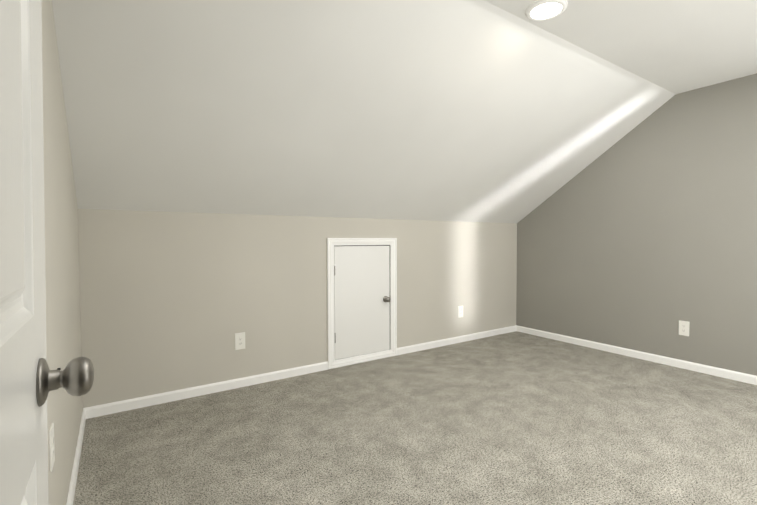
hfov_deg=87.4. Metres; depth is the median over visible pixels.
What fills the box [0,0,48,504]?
door
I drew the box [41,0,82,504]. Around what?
wall
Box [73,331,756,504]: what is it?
floor
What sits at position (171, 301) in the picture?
wall
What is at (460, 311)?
outlet
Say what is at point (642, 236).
wall
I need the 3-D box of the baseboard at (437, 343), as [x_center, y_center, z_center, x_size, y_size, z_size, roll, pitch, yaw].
[0.922,0.933,4.296,1.810,0.068,0.012,-1,2,-34]
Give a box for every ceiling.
[52,0,675,222]
[484,0,756,93]
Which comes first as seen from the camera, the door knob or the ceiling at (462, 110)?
the door knob
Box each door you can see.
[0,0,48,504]
[334,246,389,359]
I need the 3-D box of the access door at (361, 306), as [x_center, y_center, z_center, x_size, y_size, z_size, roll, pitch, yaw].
[-0.145,0.432,3.591,0.582,0.983,0.032,-1,2,-34]
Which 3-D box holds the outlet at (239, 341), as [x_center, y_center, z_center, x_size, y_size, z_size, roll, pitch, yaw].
[-1.039,0.666,2.975,0.075,0.125,0.007,-1,2,-34]
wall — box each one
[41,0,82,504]
[78,209,516,407]
[516,73,756,375]
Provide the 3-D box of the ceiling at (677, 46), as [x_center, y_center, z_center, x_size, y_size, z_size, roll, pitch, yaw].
[1.659,-1.329,0.955,4.416,0.100,3.073,-1,2,-34]
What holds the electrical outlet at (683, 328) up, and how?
attached to the wall at (642, 236)
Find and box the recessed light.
[526,0,567,20]
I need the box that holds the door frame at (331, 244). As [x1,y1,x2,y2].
[327,238,396,368]
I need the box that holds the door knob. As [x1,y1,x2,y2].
[36,357,93,406]
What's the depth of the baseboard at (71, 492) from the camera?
1.88 m
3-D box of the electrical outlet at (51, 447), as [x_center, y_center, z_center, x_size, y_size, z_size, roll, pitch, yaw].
[-1.016,0.605,1.235,0.007,0.125,0.075,-1,2,-34]
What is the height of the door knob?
0.067 m
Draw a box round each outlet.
[49,422,54,471]
[235,332,244,349]
[458,306,462,317]
[679,320,688,335]
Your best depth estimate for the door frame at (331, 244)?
3.54 m
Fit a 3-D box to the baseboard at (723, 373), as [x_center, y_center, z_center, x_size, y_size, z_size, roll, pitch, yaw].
[2.508,0.954,3.542,0.012,0.068,3.007,-1,2,-34]
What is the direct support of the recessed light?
in the ceiling at (677, 46)
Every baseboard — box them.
[66,409,85,504]
[83,361,327,418]
[397,325,516,354]
[516,325,756,384]

